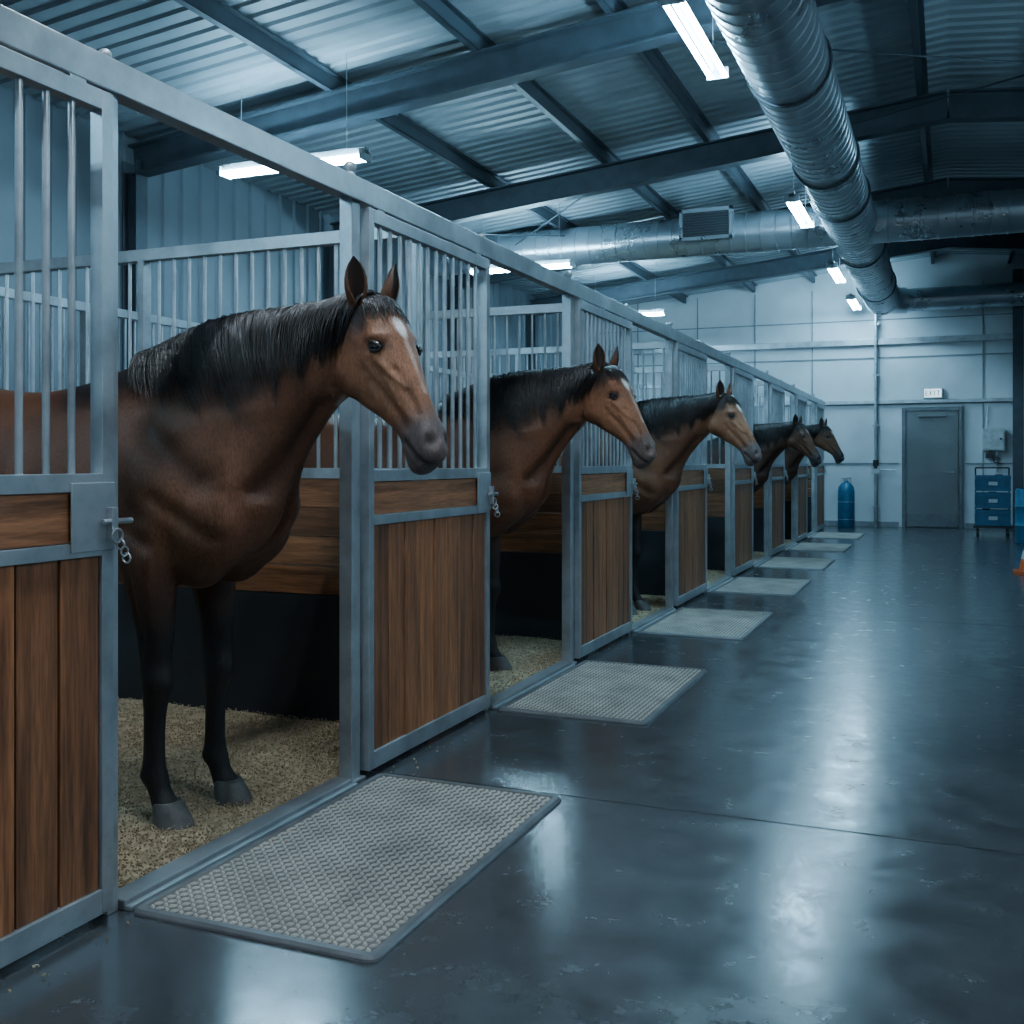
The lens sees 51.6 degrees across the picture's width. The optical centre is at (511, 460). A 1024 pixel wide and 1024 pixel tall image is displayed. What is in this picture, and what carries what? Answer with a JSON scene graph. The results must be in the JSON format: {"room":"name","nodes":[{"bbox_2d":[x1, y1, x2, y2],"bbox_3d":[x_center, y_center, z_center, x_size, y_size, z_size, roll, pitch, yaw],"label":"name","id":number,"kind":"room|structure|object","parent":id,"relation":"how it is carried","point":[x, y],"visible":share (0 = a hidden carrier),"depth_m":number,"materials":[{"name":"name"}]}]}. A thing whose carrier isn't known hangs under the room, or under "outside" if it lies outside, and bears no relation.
{"room":"horse stable","nodes":[
{"label":"horse stable","id":0,"kind":"room"},
{"bbox_2d":[0,83,561,402],"bbox_3d":[-3.338,-1.005,11.813,0.025,4.610,25.500,0,0,22],"label":"wall","id":1,"kind":"structure","parent":0,"point":[192,205],"depth_m":11.33,"materials":[{"name":"grey metal"}]},
{"bbox_2d":[122,0,843,369],"bbox_3d":[1.776,-1.285,8.245,12.140,5.169,0.170,0,0,22],"label":"frame","id":2,"kind":"object","parent":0,"point":[645,27],"depth_m":9.30,"materials":[{"name":"grey metal"}]},
{"bbox_2d":[0,525,1023,1023],"bbox_3d":[2.272,1.350,9.447,12.200,0.100,25.200,0,0,22],"label":"floor","id":3,"kind":"structure","parent":0,"point":[601,912],"depth_m":3.46,"materials":[{"name":"concrete"}]},
{"bbox_2d":[0,287,200,391],"bbox_3d":[-3.056,0.085,7.571,0.064,2.430,2.610,0,0,22],"label":"wall","id":4,"kind":"structure","parent":3,"relation":"on","point":[79,306],"depth_m":7.38,"materials":[{"name":"metal"}]},
{"bbox_2d":[98,48,117,914],"bbox_3d":[-1.433,0.041,2.428,0.090,2.518,1.397,0,0,22],"label":"post","id":5,"kind":"object","parent":3,"relation":"on","point":[105,51],"visible":0.26,"depth_m":3.05,"materials":[{"name":"metal"}]},
{"bbox_2d":[0,4,824,406],"bbox_3d":[1.655,-1.100,9.918,0.102,0.096,22.800,0,0,22],"label":"header rail","id":6,"kind":"object","parent":5,"relation":"attached to","point":[140,92],"visible":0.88,"depth_m":3.73,"materials":[{"name":"metal"}]},
{"bbox_2d":[0,45,133,968],"bbox_3d":[-1.354,0.100,2.454,0.097,2.340,1.285,0,0,22],"label":"door","id":7,"kind":"structure","parent":6,"relation":"hanging from","point":[56,550],"depth_m":2.83,"materials":[{"name":"metal"}]},
{"bbox_2d":[360,207,499,770],"bbox_3d":[-0.336,0.100,4.922,0.097,2.340,1.285,0,0,22],"label":"door","id":8,"kind":"structure","parent":6,"relation":"hanging from","point":[425,541],"depth_m":4.82,"materials":[{"name":"wood"}]},
{"bbox_2d":[574,299,639,658],"bbox_3d":[0.681,0.100,7.391,0.097,2.340,1.285,0,0,22],"label":"door","id":9,"kind":"structure","parent":6,"relation":"hanging from","point":[602,502],"depth_m":7.25,"materials":[{"name":"wood"}]},
{"bbox_2d":[674,341,712,605],"bbox_3d":[1.699,0.100,9.859,0.097,2.340,1.285,0,0,22],"label":"door","id":10,"kind":"structure","parent":6,"relation":"hanging from","point":[690,498],"depth_m":9.80,"materials":[{"name":"wood"}]},
{"bbox_2d":[731,366,757,574],"bbox_3d":[2.716,0.100,12.328,0.097,2.340,1.285,0,0,22],"label":"door","id":11,"kind":"structure","parent":6,"relation":"hanging from","point":[742,480],"depth_m":12.27,"materials":[{"name":"wood"}]},
{"bbox_2d":[769,383,787,555],"bbox_3d":[3.733,0.100,14.796,0.097,2.340,1.285,0,0,22],"label":"door","id":12,"kind":"structure","parent":6,"relation":"hanging from","point":[777,473],"depth_m":14.75,"materials":[{"name":"wood"}]},
{"bbox_2d":[796,394,810,541],"bbox_3d":[4.751,0.100,17.265,0.097,2.340,1.285,0,0,22],"label":"door","id":13,"kind":"structure","parent":6,"relation":"hanging from","point":[801,403],"depth_m":17.22,"materials":[{"name":"metal"}]},
{"bbox_2d":[815,403,826,530],"bbox_3d":[5.768,0.100,19.733,0.097,2.340,1.285,0,0,22],"label":"door","id":14,"kind":"structure","parent":6,"relation":"hanging from","point":[820,470],"depth_m":19.67,"materials":[{"name":"metal"}]},
{"bbox_2d":[0,227,424,721],"bbox_3d":[-1.974,0.085,5.681,3.380,2.430,0.064,0,0,22],"label":"wall","id":15,"kind":"structure","parent":3,"relation":"on","point":[285,642],"depth_m":5.36,"materials":[{"name":"metal"}]},
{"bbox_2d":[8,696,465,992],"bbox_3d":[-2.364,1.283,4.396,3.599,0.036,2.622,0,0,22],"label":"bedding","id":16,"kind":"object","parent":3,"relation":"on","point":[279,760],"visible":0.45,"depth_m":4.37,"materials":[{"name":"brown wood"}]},
{"bbox_2d":[0,256,447,830],"bbox_3d":[-1.385,0.316,3.980,2.751,1.944,0.589,0,0,22],"label":"horse","id":17,"kind":"object","parent":16,"relation":"on","point":[220,420],"visible":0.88,"depth_m":3.68},
{"bbox_2d":[134,773,561,962],"bbox_3d":[-0.450,1.292,3.550,0.810,0.015,1.450,0,0,22],"label":"rubber floor mat","id":18,"kind":"object","parent":3,"relation":"on","point":[353,881],"visible":1,"depth_m":3.34,"materials":[{"name":"grey rubber"}]},
{"bbox_2d":[339,161,488,782],"bbox_3d":[-0.415,0.041,4.896,0.090,2.518,1.397,0,0,22],"label":"post","id":19,"kind":"object","parent":3,"relation":"on","point":[349,208],"visible":0.56,"depth_m":4.28,"materials":[{"name":"metal"}]},
{"bbox_2d":[430,366,471,402],"bbox_3d":[-1.021,0.085,12.508,0.064,2.430,2.610,0,0,22],"label":"wall","id":20,"kind":"structure","parent":3,"relation":"on","point":[431,367],"depth_m":13.01,"materials":[{"name":"metal"}]},
{"bbox_2d":[323,303,596,639],"bbox_3d":[-0.957,0.085,8.149,3.380,2.430,0.064,0,0,22],"label":"wall","id":21,"kind":"structure","parent":3,"relation":"on","point":[529,600],"depth_m":7.67,"materials":[{"name":"metal"}]},
{"bbox_2d":[118,531,816,910],"bbox_3d":[1.639,1.285,9.827,0.102,0.030,19.960,0,0,22],"label":"threshold","id":22,"kind":"object","parent":3,"relation":"on","point":[131,895],"visible":0.87,"depth_m":3.71,"materials":[{"name":"metal"}]},
{"bbox_2d":[374,342,684,595],"bbox_3d":[0.061,0.085,10.618,3.380,2.430,0.064,0,0,22],"label":"wall","id":23,"kind":"structure","parent":3,"relation":"on","point":[651,564],"depth_m":10.09,"materials":[{"name":"metal"}]},
{"bbox_2d":[490,634,612,696],"bbox_3d":[-1.353,1.283,6.870,3.581,0.036,2.621,0,0,22],"label":"bedding","id":24,"kind":"object","parent":3,"relation":"on","point":[527,656],"visible":0.14,"depth_m":6.90,"materials":[{"name":"brown wood"}]},
{"bbox_2d":[277,343,656,670],"bbox_3d":[-0.398,0.316,6.494,2.751,1.944,0.589,0,0,22],"label":"horse","id":25,"kind":"object","parent":24,"relation":"on","point":[535,415],"visible":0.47,"depth_m":6.16},
{"bbox_2d":[562,271,629,663],"bbox_3d":[0.602,0.041,7.365,0.090,2.518,1.397,0,0,22],"label":"post","id":26,"kind":"object","parent":3,"relation":"on","point":[567,299],"visible":0.45,"depth_m":6.75,"materials":[{"name":"metal"}]},
{"bbox_2d":[498,660,707,724],"bbox_3d":[0.567,1.292,6.018,0.810,0.015,1.450,0,0,22],"label":"rubber floor mat","id":27,"kind":"object","parent":3,"relation":"on","point":[628,693],"visible":1,"depth_m":5.88,"materials":[{"name":"grey rubber"}]},
{"bbox_2d":[492,365,724,570],"bbox_3d":[1.078,0.085,13.086,3.380,2.430,0.064,0,0,22],"label":"wall","id":28,"kind":"structure","parent":3,"relation":"on","point":[716,509],"depth_m":12.52,"materials":[{"name":"metal"}]},
{"bbox_2d":[632,595,664,623],"bbox_3d":[-0.334,1.280,9.338,3.594,0.031,2.622,0,0,22],"label":"bedding","id":29,"kind":"object","parent":3,"relation":"on","point":[655,602],"visible":0.06,"depth_m":9.38,"materials":[{"name":"brown wood"}]},
{"bbox_2d":[550,380,761,614],"bbox_3d":[0.799,0.316,9.137,2.751,1.944,0.589,0,0,22],"label":"horse","id":30,"kind":"object","parent":29,"relation":"on","point":[677,425],"visible":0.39,"depth_m":8.79},
{"bbox_2d":[665,321,704,608],"bbox_3d":[1.619,0.041,9.833,0.090,2.518,1.397,0,0,22],"label":"post","id":31,"kind":"object","parent":3,"relation":"on","point":[669,343],"visible":0.48,"depth_m":9.21,"materials":[{"name":"metal"}]},
{"bbox_2d":[634,381,763,551],"bbox_3d":[2.096,0.085,15.555,3.380,2.430,0.064,0,0,22],"label":"wall","id":32,"kind":"structure","parent":3,"relation":"on","point":[758,503],"depth_m":14.97,"materials":[{"name":"metal"}]},
{"bbox_2d":[383,535,1023,853],"bbox_3d":[5.593,1.300,10.393,6.780,0.001,15.726,0,0,22],"label":"strip","id":33,"kind":"object","parent":3,"relation":"on","point":[892,535],"visible":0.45,"depth_m":3.96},
{"bbox_2d":[637,607,773,639],"bbox_3d":[1.585,1.292,8.486,0.810,0.015,1.450,0,0,22],"label":"rubber floor mat","id":34,"kind":"object","parent":3,"relation":"on","point":[685,621],"visible":1,"depth_m":8.37,"materials":[{"name":"grey rubber"}]},
{"bbox_2d":[636,392,790,539],"bbox_3d":[3.113,0.085,18.024,3.380,2.430,0.064,0,0,22],"label":"wall","id":35,"kind":"structure","parent":3,"relation":"on","point":[788,486],"depth_m":17.42,"materials":[{"name":"metal"}]},
{"bbox_2d":[707,569,724,584],"bbox_3d":[0.653,1.280,11.817,3.520,0.031,2.611,0,0,22],"label":"bedding","id":36,"kind":"object","parent":3,"relation":"on","point":[712,575],"visible":0.06,"depth_m":11.88,"materials":[{"name":"brown wood"}]},
{"bbox_2d":[725,351,751,577],"bbox_3d":[2.637,0.041,12.302,0.090,2.518,1.397,0,0,22],"label":"post","id":37,"kind":"object","parent":3,"relation":"on","point":[727,366],"visible":0.52,"depth_m":11.68,"materials":[{"name":"metal"}]},
{"bbox_2d":[753,552,763,560],"bbox_3d":[1.659,1.280,14.292,3.496,0.031,2.619,0,0,22],"label":"bedding","id":38,"kind":"object","parent":3,"relation":"on","point":[756,555],"visible":0.02,"depth_m":14.47,"materials":[{"name":"brown wood"}]},
{"bbox_2d":[707,414,821,492],"bbox_3d":[2.731,0.345,13.965,2.669,1.886,0.571,0,0,22],"label":"horse","id":39,"kind":"object","parent":38,"relation":"on","point":[772,439],"visible":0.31,"depth_m":13.60},
{"bbox_2d":[709,401,810,529],"bbox_3d":[4.131,0.085,20.492,3.380,2.430,0.064,0,0,22],"label":"wall","id":40,"kind":"structure","parent":3,"relation":"on","point":[786,402],"depth_m":19.88,"materials":[{"name":"metal"}]},
{"bbox_2d":[711,577,810,596],"bbox_3d":[2.602,1.292,10.955,0.810,0.015,1.450,0,0,22],"label":"rubber floor mat","id":41,"kind":"object","parent":3,"relation":"on","point":[738,585],"visible":1,"depth_m":10.85,"materials":[{"name":"grey rubber"}]},
{"bbox_2d":[764,370,781,555],"bbox_3d":[3.654,0.041,14.770,0.090,2.518,1.397,0,0,22],"label":"post","id":42,"kind":"object","parent":3,"relation":"on","point":[766,383],"visible":0.36,"depth_m":14.15,"materials":[{"name":"metal"}]},
{"bbox_2d":[756,556,835,569],"bbox_3d":[3.619,1.292,13.424,0.810,0.015,1.450,0,0,22],"label":"rubber floor mat","id":43,"kind":"object","parent":3,"relation":"on","point":[774,562],"visible":1,"depth_m":13.30,"materials":[{"name":"grey rubber"}]},
{"bbox_2d":[791,384,805,541],"bbox_3d":[4.672,0.041,17.239,0.090,2.518,1.397,0,0,22],"label":"post","id":44,"kind":"object","parent":3,"relation":"on","point":[793,395],"visible":0.41,"depth_m":16.62,"materials":[{"name":"metal"}]},
{"bbox_2d":[811,394,822,531],"bbox_3d":[5.689,0.041,19.707,0.090,2.518,1.397,0,0,22],"label":"post","id":45,"kind":"object","parent":3,"relation":"on","point":[812,403],"visible":0.36,"depth_m":19.09,"materials":[{"name":"metal"}]},
{"bbox_2d":[787,542,852,551],"bbox_3d":[4.637,1.292,15.892,0.810,0.015,1.450,0,0,22],"label":"rubber floor mat","id":46,"kind":"object","parent":3,"relation":"on","point":[802,546],"visible":1,"depth_m":15.75,"materials":[{"name":"grey rubber"}]},
{"bbox_2d":[809,532,864,538],"bbox_3d":[5.654,1.292,18.361,0.810,0.015,1.450,0,0,22],"label":"rubber floor mat","id":47,"kind":"object","parent":3,"relation":"on","point":[829,535],"visible":1,"depth_m":18.27,"materials":[{"name":"grey rubber"}]},
{"bbox_2d":[837,477,854,527],"bbox_3d":[6.559,0.810,20.768,0.334,0.980,0.334,0,0,22],"label":"gas cylinder","id":48,"kind":"object","parent":3,"relation":"on","point":[846,493],"visible":1,"depth_m":20.64,"materials":[{"name":"blue metal"}]},
{"bbox_2d":[973,467,1012,535],"bbox_3d":[8.402,0.702,18.496,0.620,1.192,0.444,0,0,22],"label":"trolley","id":49,"kind":"object","parent":3,"relation":"on","point":[987,518],"visible":1,"depth_m":18.32,"materials":[{"name":"blue plastic"}]},
{"bbox_2d":[1010,269,1023,529],"bbox_3d":[9.523,-1.150,19.903,0.280,4.900,0.200,0,0,22],"label":"steel column","id":50,"kind":"structure","parent":3,"relation":"on","point":[1018,274],"depth_m":19.83,"materials":[{"name":"grey metal"}]},
{"bbox_2d":[1013,550,1023,574],"bbox_3d":[6.010,1.075,12.233,0.380,0.450,0.380,0,0,22],"label":"traffic cone","id":51,"kind":"object","parent":3,"relation":"on","point":[1020,571],"visible":1,"depth_m":12.21,"materials":[{"name":"orange plastic"}]},
{"bbox_2d":[1015,488,1023,543],"bbox_3d":[8.262,0.865,16.713,0.594,0.870,0.594,0,0,22],"label":"barrel","id":52,"kind":"object","parent":3,"relation":"on","point":[1019,493],"visible":1,"depth_m":16.65,"materials":[{"name":"blue plastic"}]},
{"bbox_3d":[2.703,1.283,16.750,3.553,0.035,2.612,0,0,22],"label":"bedding","id":53,"kind":"object","parent":3,"relation":"on","visible":0},
{"bbox_2d":[759,417,843,497],"bbox_3d":[3.773,0.316,16.510,2.751,1.944,0.589,0,0,22],"label":"horse","id":54,"kind":"object","parent":53,"relation":"on","point":[821,434],"visible":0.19,"depth_m":15.97},
{"bbox_2d":[0,0,1023,304],"bbox_3d":[2.314,-3.646,9.551,12.400,0.792,25.625,0,0,22],"label":"ceiling","id":55,"kind":"structure","parent":0,"point":[620,101],"depth_m":10.65,"materials":[{"name":"grey metal"}]},
{"bbox_2d":[217,157,277,179],"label":"fluorescent ceiling light","id":56,"kind":"object","parent":55,"relation":"hanging from","point":[252,168],"depth_m":9.52,"materials":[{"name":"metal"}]},
{"bbox_2d":[310,53,371,165],"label":"fluorescent ceiling light","id":57,"kind":"object","parent":55,"relation":"hanging from","point":[357,154],"depth_m":9.11,"materials":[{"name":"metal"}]},
{"bbox_2d":[490,265,507,273],"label":"fluorescent ceiling light","id":58,"kind":"object","parent":55,"relation":"hanging from","point":[493,269],"depth_m":14.45,"materials":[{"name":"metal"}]},
{"bbox_2d":[534,203,574,268],"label":"fluorescent ceiling light","id":59,"kind":"object","parent":55,"relation":"hanging from","point":[559,263],"depth_m":14.11,"materials":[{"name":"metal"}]},
{"bbox_2d":[636,309,666,315],"bbox_3d":[2.027,-3.047,18.958,1.500,0.945,0.170,0,0,22],"label":"fluorescent ceiling light","id":60,"kind":"object","parent":55,"relation":"hanging from","point":[652,312],"visible":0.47,"depth_m":18.72,"materials":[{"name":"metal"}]},
{"bbox_2d":[658,0,728,81],"bbox_3d":[1.313,-3.395,7.517,0.170,0.880,1.500,0,0,22],"label":"fluorescent ceiling light","id":61,"kind":"object","parent":55,"relation":"hanging from","point":[716,71],"visible":0.94,"depth_m":7.50,"materials":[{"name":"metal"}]},
{"bbox_2d":[430,188,1023,276],"bbox_3d":[4.139,-3.100,13.977,12.000,0.556,0.556,0,0,22],"label":"air duct","id":62,"kind":"object","parent":55,"relation":"hanging from","point":[994,212],"visible":0.59,"depth_m":14.06,"materials":[{"name":"silver metal"}]},
{"bbox_2d":[679,205,733,242],"bbox_3d":[2.621,-3.170,14.219,0.710,0.420,0.230,0,0,22],"label":"vent grille","id":63,"kind":"object","parent":62,"relation":"attached to","point":[710,223],"visible":1,"depth_m":14.13,"materials":[{"name":"metal"}]},
{"bbox_2d":[784,172,813,228],"bbox_3d":[3.466,-3.395,12.740,0.170,0.880,1.500,0,0,22],"label":"fluorescent ceiling light","id":64,"kind":"object","parent":55,"relation":"hanging from","point":[792,197],"visible":0.83,"depth_m":12.59,"materials":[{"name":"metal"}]},
{"bbox_2d":[745,36,896,301],"bbox_3d":[3.689,-3.321,11.967,0.674,1.157,13.721,0,0,22],"label":"strap","id":65,"kind":"object","parent":55,"relation":"hanging from","point":[755,95],"visible":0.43,"depth_m":10.62,"materials":[{"name":"metal"}]},
{"bbox_2d":[705,0,899,313],"bbox_3d":[2.424,-3.080,8.898,0.636,0.636,24.100,0,0,22],"label":"air duct","id":66,"kind":"object","parent":65,"relation":"hanging from","point":[780,47],"visible":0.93,"depth_m":8.72,"materials":[{"name":"silver metal"}]},
{"bbox_2d":[866,282,1023,315],"bbox_3d":[9.585,-3.080,19.287,5.975,0.650,0.769,0,0,22],"label":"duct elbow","id":67,"kind":"object","parent":66,"relation":"attached to","point":[997,294],"visible":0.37,"depth_m":19.75,"materials":[{"name":"silver metal"}]},
{"bbox_2d":[826,258,845,283],"bbox_3d":[5.181,-3.395,16.901,0.170,0.880,1.500,0,0,22],"label":"fluorescent ceiling light","id":68,"kind":"object","parent":55,"relation":"hanging from","point":[834,265],"visible":0.83,"depth_m":16.80,"materials":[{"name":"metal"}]},
{"bbox_2d":[846,278,861,309],"bbox_3d":[6.477,-3.395,20.044,0.170,0.880,1.500,0,0,22],"label":"fluorescent ceiling light","id":69,"kind":"object","parent":55,"relation":"hanging from","point":[850,296],"visible":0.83,"depth_m":19.66,"materials":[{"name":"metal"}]},
{"bbox_2d":[174,0,1014,303],"bbox_3d":[2.272,-3.592,9.447,10.310,0.779,25.200,0,0,22],"label":"roof","id":70,"kind":"structure","parent":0,"point":[219,13],"depth_m":10.52,"materials":[{"name":"grey metal"}]},
{"bbox_2d":[325,87,1023,413],"bbox_3d":[3.186,-1.285,11.666,12.140,5.169,0.170,0,0,22],"label":"frame","id":71,"kind":"object","parent":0,"point":[1006,104],"depth_m":12.10,"materials":[{"name":"grey metal"}]},
{"bbox_2d":[448,177,1023,392],"bbox_3d":[4.596,-1.285,15.087,12.140,5.169,0.170,0,0,22],"label":"frame","id":72,"kind":"object","parent":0,"point":[957,185],"depth_m":14.62,"materials":[{"name":"grey metal"}]},
{"bbox_2d":[471,39,1023,276],"bbox_3d":[3.760,-3.275,13.322,11.212,0.566,10.915,0,0,22],"label":"rods","id":73,"kind":"object","parent":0,"point":[722,42],"depth_m":9.62,"materials":[{"name":"grey metal"}]},
{"bbox_2d":[527,232,1023,369],"bbox_3d":[5.930,-1.285,18.323,12.140,5.169,0.170,0,0,22],"label":"frame","id":74,"kind":"object","parent":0,"point":[813,261],"depth_m":18.93,"materials":[{"name":"grey metal"}]},
{"bbox_2d":[600,254,1023,527],"bbox_3d":[7.073,-1.375,21.097,12.200,5.350,0.001,0,0,22],"label":"wall","id":75,"kind":"structure","parent":0,"point":[789,301],"depth_m":21.09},
{"bbox_2d":[871,314,895,526],"bbox_3d":[7.328,-1.000,20.863,0.450,4.600,0.193,0,0,22],"label":"pipe","id":76,"kind":"object","parent":75,"relation":"attached to","point":[875,469],"depth_m":20.85,"materials":[{"name":"metal"}]},
{"bbox_2d":[902,406,962,528],"bbox_3d":[8.169,0.125,20.579,1.100,2.350,0.119,0,0,22],"label":"door","id":77,"kind":"structure","parent":75,"relation":"in","point":[929,434],"depth_m":20.58,"materials":[{"name":"grey metal"}]},
{"bbox_2d":[923,388,942,398],"bbox_3d":[8.185,-1.320,20.581,0.350,0.200,0.101,0,0,22],"label":"exit sign","id":78,"kind":"object","parent":75,"relation":"attached to","point":[928,393],"visible":1,"depth_m":20.55,"materials":[{"name":"white plastic"}]},
{"bbox_2d":[983,406,1004,471],"bbox_3d":[9.146,-0.420,20.091,0.380,1.240,0.230,0,0,22],"label":"wall control panel","id":79,"kind":"object","parent":75,"relation":"attached to","point":[993,438],"visible":1,"depth_m":20.02,"materials":[{"name":"white plastic"}]},
{"bbox_3d":[7.919,-1.155,7.174,0.025,4.910,25.500,0,0,22],"label":"wall","id":80,"kind":"structure","parent":0,"visible":0},
{"bbox_2d":[600,281,1012,528],"bbox_3d":[7.065,-1.075,21.078,12.200,4.750,0.040,0,0,22],"label":"trim","id":81,"kind":"structure","parent":80,"relation":"attached to","point":[827,522],"depth_m":21.00,"materials":[{"name":"grey metal"}]},
{"bbox_2d":[604,333,1012,405],"bbox_3d":[7.073,-1.775,21.031,12.150,1.290,0.078,0,0,22],"label":"trim","id":82,"kind":"structure","parent":80,"relation":"attached to","point":[1003,336],"depth_m":20.90,"materials":[{"name":"metal"}]}
]}

